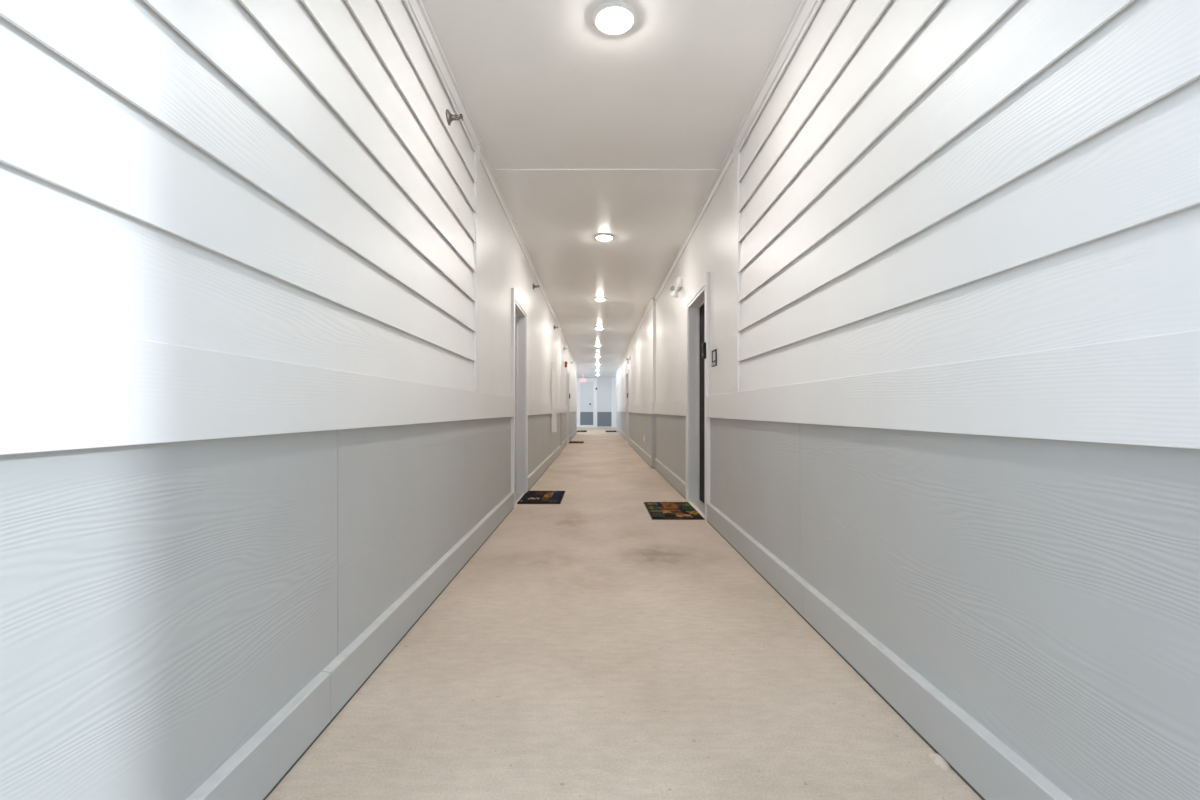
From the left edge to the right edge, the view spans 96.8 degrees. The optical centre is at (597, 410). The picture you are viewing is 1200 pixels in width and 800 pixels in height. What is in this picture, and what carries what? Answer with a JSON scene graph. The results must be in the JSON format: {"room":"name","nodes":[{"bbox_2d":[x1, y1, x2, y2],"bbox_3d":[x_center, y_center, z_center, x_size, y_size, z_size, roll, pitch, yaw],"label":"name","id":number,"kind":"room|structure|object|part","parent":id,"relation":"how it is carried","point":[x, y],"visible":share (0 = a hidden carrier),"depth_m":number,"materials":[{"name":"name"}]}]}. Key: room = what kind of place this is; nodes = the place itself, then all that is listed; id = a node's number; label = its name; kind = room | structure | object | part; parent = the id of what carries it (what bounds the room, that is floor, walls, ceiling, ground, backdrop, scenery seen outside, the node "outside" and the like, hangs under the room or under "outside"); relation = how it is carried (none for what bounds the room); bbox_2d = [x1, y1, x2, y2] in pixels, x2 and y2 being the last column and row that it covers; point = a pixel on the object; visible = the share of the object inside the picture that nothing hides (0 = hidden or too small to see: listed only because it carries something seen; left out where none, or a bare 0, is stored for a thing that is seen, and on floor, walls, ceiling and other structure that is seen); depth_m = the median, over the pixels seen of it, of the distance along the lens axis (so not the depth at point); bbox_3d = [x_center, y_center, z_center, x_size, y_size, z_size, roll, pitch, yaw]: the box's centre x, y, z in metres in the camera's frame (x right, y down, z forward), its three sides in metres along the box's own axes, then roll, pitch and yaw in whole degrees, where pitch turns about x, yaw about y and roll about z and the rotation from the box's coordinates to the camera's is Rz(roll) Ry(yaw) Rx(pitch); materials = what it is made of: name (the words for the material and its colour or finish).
{"room":"apartment corridor","nodes":[
{"label":"apartment corridor","id":0,"kind":"room"},
{"bbox_2d":[0,0,576,799],"bbox_3d":[-0.920,-0.447,10.610,0.270,2.744,20.780,0,0,0],"label":"wall","id":1,"kind":"structure","parent":0,"point":[257,279],"depth_m":1.14,"materials":[{"name":"grey paint"}]},
{"bbox_3d":[-0.834,0.482,10.610,0.042,0.886,20.780,0,0,0],"label":"panel","id":2,"kind":"part","parent":1,"relation":"part of","materials":[{"name":"grey paint"}]},
{"bbox_2d":[186,430,576,799],"bbox_3d":[-0.814,0.842,10.610,0.058,0.145,20.780,0,0,0],"label":"baseboard","id":3,"kind":"structure","parent":1,"relation":"attached to","point":[253,770],"depth_m":1.58,"materials":[{"name":"grey paint"}]},
{"bbox_2d":[446,109,462,125],"bbox_3d":[-0.756,-1.557,2.835,0.080,0.080,0.080,0,0,0],"label":"sprinkler","id":4,"kind":"object","parent":1,"relation":"attached to","point":[450,117],"visible":1,"depth_m":2.82,"materials":[{"name":"silver metal"}]},
{"bbox_3d":[-0.751,-1.557,2.835,0.070,0.030,0.030,0,0,0],"label":"frame","id":5,"kind":"part","parent":4,"relation":"part of","materials":[{"name":"silver metal"}]},
{"bbox_2d":[407,0,575,365],"bbox_3d":[-0.812,-1.746,10.650,0.098,0.076,20.700,0,0,0],"label":"trim","id":6,"kind":"structure","parent":1,"relation":"attached to","point":[416,6],"depth_m":3.10,"materials":[{"name":"white paint"}]},
{"bbox_2d":[511,288,527,508],"bbox_3d":[-0.884,-0.113,5.515,0.202,2.075,1.010,0,0,0],"label":"door","id":7,"kind":"structure","parent":1,"relation":"in","point":[519,310],"depth_m":5.91,"materials":[{"name":"white paint"}]},
{"bbox_3d":[-0.830,-0.950,12.290,0.042,1.660,17.420,0,0,0],"label":"panel","id":8,"kind":"part","parent":1,"relation":"part of","materials":[{"name":"white paint"}]},
{"bbox_2d":[552,362,556,431],"bbox_3d":[-0.748,-0.228,9.270,0.078,1.224,0.110,0,0,0],"label":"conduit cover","id":9,"kind":"object","parent":1,"relation":"attached to","point":[554,364],"visible":1,"depth_m":9.22,"materials":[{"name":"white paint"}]},
{"bbox_3d":[-0.833,-0.846,11.716,0.055,1.808,0.039,0,0,0],"label":"joint trim","id":10,"kind":"part","parent":1,"relation":"part of","materials":[{"name":"white paint"}]},
{"bbox_3d":[-0.823,0.488,11.716,0.075,0.859,0.039,0,0,0],"label":"joint post","id":11,"kind":"part","parent":1,"relation":"part of","materials":[{"name":"grey paint"}]},
{"bbox_2d":[566,368,568,443],"bbox_3d":[-0.914,-0.113,14.950,0.202,2.075,1.080,0,0,0],"label":"door","id":12,"kind":"structure","parent":1,"relation":"in","point":[567,370],"depth_m":15.38,"materials":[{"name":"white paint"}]},
{"bbox_2d":[576,365,616,429],"bbox_3d":[0.025,-0.417,22.880,0.288,2.685,4.501,0,0,27],"label":"trim","id":13,"kind":"structure","parent":1,"relation":"attached to","point":[576,365],"depth_m":20.90,"materials":[{"name":"white paint"}]},
{"bbox_2d":[577,377,611,427],"bbox_3d":[-0.700,-0.427,28.594,6.600,2.705,0.212,0,0,0],"label":"wall","id":14,"kind":"structure","parent":0,"point":[604,384],"depth_m":28.50,"materials":[{"name":"paint"}]},
{"bbox_2d":[580,382,592,427],"bbox_3d":[-0.565,-0.282,28.419,0.698,2.415,0.159,0,0,0],"label":"door","id":15,"kind":"structure","parent":14,"relation":"in","point":[586,388],"depth_m":28.46,"materials":[{"name":"paint"}]},
{"bbox_3d":[-0.565,0.861,28.419,0.698,0.129,0.159,0,0,0],"label":"sill","id":16,"kind":"part","parent":15,"relation":"part of","materials":[{"name":"white paint"}]},
{"bbox_2d":[577,377,615,427],"bbox_3d":[-0.010,-0.427,28.477,2.220,2.705,0.045,0,0,0],"label":"trim","id":17,"kind":"structure","parent":14,"relation":"attached to","point":[594,380],"depth_m":28.46,"materials":[{"name":"white paint"}]},
{"bbox_3d":[-1.620,0.480,28.494,4.760,0.770,0.012,0,0,0],"label":"panel","id":18,"kind":"part","parent":14,"relation":"part of","materials":[{"name":"grey paint"}]},
{"bbox_2d":[421,0,801,376],"bbox_3d":[-0.700,-1.836,14.525,6.600,0.128,28.450,0,0,0],"label":"ceiling","id":19,"kind":"structure","parent":0,"point":[585,132],"depth_m":3.27,"materials":[{"name":"paint"}]},
{"bbox_2d":[580,374,586,381],"bbox_3d":[-0.700,-1.580,26.399,0.340,0.400,0.052,0,0,0],"label":"exit sign","id":20,"kind":"object","parent":19,"relation":"hanging from","point":[583,379],"visible":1,"depth_m":26.38,"materials":[{"name":"white plastic"}]},
{"bbox_2d":[594,298,605,300],"bbox_3d":[0.045,-1.760,8.504,0.206,0.032,0.206,0,0,0],"label":"recessed light","id":21,"kind":"object","parent":19,"relation":"in","point":[596,299],"visible":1,"depth_m":8.46,"materials":[{"name":"white"}]},
{"bbox_2d":[594,234,613,240],"bbox_3d":[0.072,-1.760,5.462,0.206,0.032,0.206,0,0,0],"label":"recessed light","id":22,"kind":"object","parent":19,"relation":"in","point":[601,237],"visible":1,"depth_m":5.42,"materials":[{"name":"white"}]},
{"bbox_2d":[592,1,636,35],"bbox_3d":[0.078,-1.764,2.420,0.206,0.032,0.206,0,0,0],"label":"recessed light","id":23,"kind":"object","parent":19,"relation":"in","point":[613,18],"visible":1,"depth_m":2.39,"materials":[{"name":"white plastic"}]},
{"bbox_2d":[266,428,981,799],"bbox_3d":[0.000,0.979,12.375,10.000,0.132,32.750,0,0,0],"label":"floor","id":24,"kind":"structure","parent":0,"point":[592,647],"depth_m":1.78,"materials":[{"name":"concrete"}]},
{"bbox_2d":[517,491,564,503],"bbox_3d":[-0.584,0.919,5.660,0.443,0.012,0.820,0,0,0],"label":"doormat","id":25,"kind":"object","parent":24,"relation":"on","point":[530,497],"visible":0.97,"depth_m":5.58,"materials":[{"name":"black fabric"}]},
{"bbox_2d":[644,502,704,519],"bbox_3d":[0.685,0.919,4.915,0.446,0.012,0.830,0,0,0],"label":"doormat","id":26,"kind":"object","parent":24,"relation":"on","point":[656,510],"visible":1,"depth_m":4.81,"materials":[{"name":"multicoloured fabric"}]},
{"bbox_2d":[617,0,1199,799],"bbox_3d":[1.008,-0.438,12.550,0.285,2.725,24.500,0,0,0],"label":"wall","id":27,"kind":"structure","parent":0,"point":[950,251],"depth_m":1.27,"materials":[{"name":"grey paint"}]},
{"bbox_2d":[616,384,617,430],"bbox_3d":[0.965,-0.113,23.950,0.202,2.075,1.080,0,0,0],"label":"door","id":28,"kind":"structure","parent":27,"relation":"in","point":[617,384],"depth_m":24.33,"materials":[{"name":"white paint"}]},
{"bbox_2d":[626,369,628,441],"bbox_3d":[0.965,-0.113,15.550,0.202,2.075,1.080,0,0,0],"label":"door","id":29,"kind":"structure","parent":27,"relation":"in","point":[627,371],"depth_m":15.98,"materials":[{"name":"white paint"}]},
{"bbox_3d":[0.911,0.488,8.515,0.090,0.859,0.039,0,0,0],"label":"joint post","id":30,"kind":"part","parent":27,"relation":"part of","materials":[{"name":"grey paint"}]},
{"bbox_3d":[0.921,-0.846,8.515,0.070,1.808,0.039,0,0,0],"label":"joint trim","id":31,"kind":"part","parent":27,"relation":"part of","materials":[{"name":"white paint"}]},
{"bbox_3d":[0.918,-0.950,14.190,0.057,1.660,21.220,0,0,0],"label":"panel","id":32,"kind":"part","parent":27,"relation":"part of","materials":[{"name":"white paint"}]},
{"bbox_2d":[670,277,681,297],"bbox_3d":[0.873,-1.357,5.992,0.125,0.217,0.283,0,0,0],"label":"emergency light","id":33,"kind":"object","parent":27,"relation":"attached to","point":[676,287],"visible":1,"depth_m":5.92,"materials":[{"name":"white plastic"}]},
{"bbox_2d":[686,272,709,520],"bbox_3d":[1.010,-0.113,4.960,0.202,2.075,1.060,0,0,0],"label":"door","id":34,"kind":"structure","parent":27,"relation":"in","point":[698,300],"depth_m":5.36,"materials":[{"name":"black paint"}]},
{"bbox_2d":[702,342,705,358],"bbox_3d":[0.894,-0.500,4.478,0.030,0.136,0.060,0,0,0],"label":"video doorbell","id":35,"kind":"object","parent":34,"relation":"attached to","point":[703,343],"visible":1,"depth_m":4.45,"materials":[{"name":"black plastic"}]},
{"bbox_2d":[712,349,716,366],"bbox_3d":[0.930,-0.415,4.245,0.010,0.130,0.150,0,0,0],"label":"door sign","id":36,"kind":"object","parent":27,"relation":"attached to","point":[714,352],"visible":1,"depth_m":4.21,"materials":[{"name":"black plastic"}]},
{"bbox_2d":[616,0,817,372],"bbox_3d":[0.908,-1.746,12.550,0.097,0.076,24.500,0,0,0],"label":"trim","id":37,"kind":"structure","parent":27,"relation":"attached to","point":[806,7],"depth_m":3.09,"materials":[{"name":"white paint"}]},
{"bbox_2d":[617,428,1072,799],"bbox_3d":[0.902,0.842,12.550,0.073,0.145,24.500,0,0,0],"label":"baseboard","id":38,"kind":"structure","parent":27,"relation":"attached to","point":[993,769],"depth_m":1.57,"materials":[{"name":"grey paint"}]},
{"bbox_3d":[0.922,0.482,12.550,0.057,0.886,24.500,0,0,0],"label":"panel","id":39,"kind":"part","parent":27,"relation":"part of","materials":[{"name":"grey paint"}]}
]}

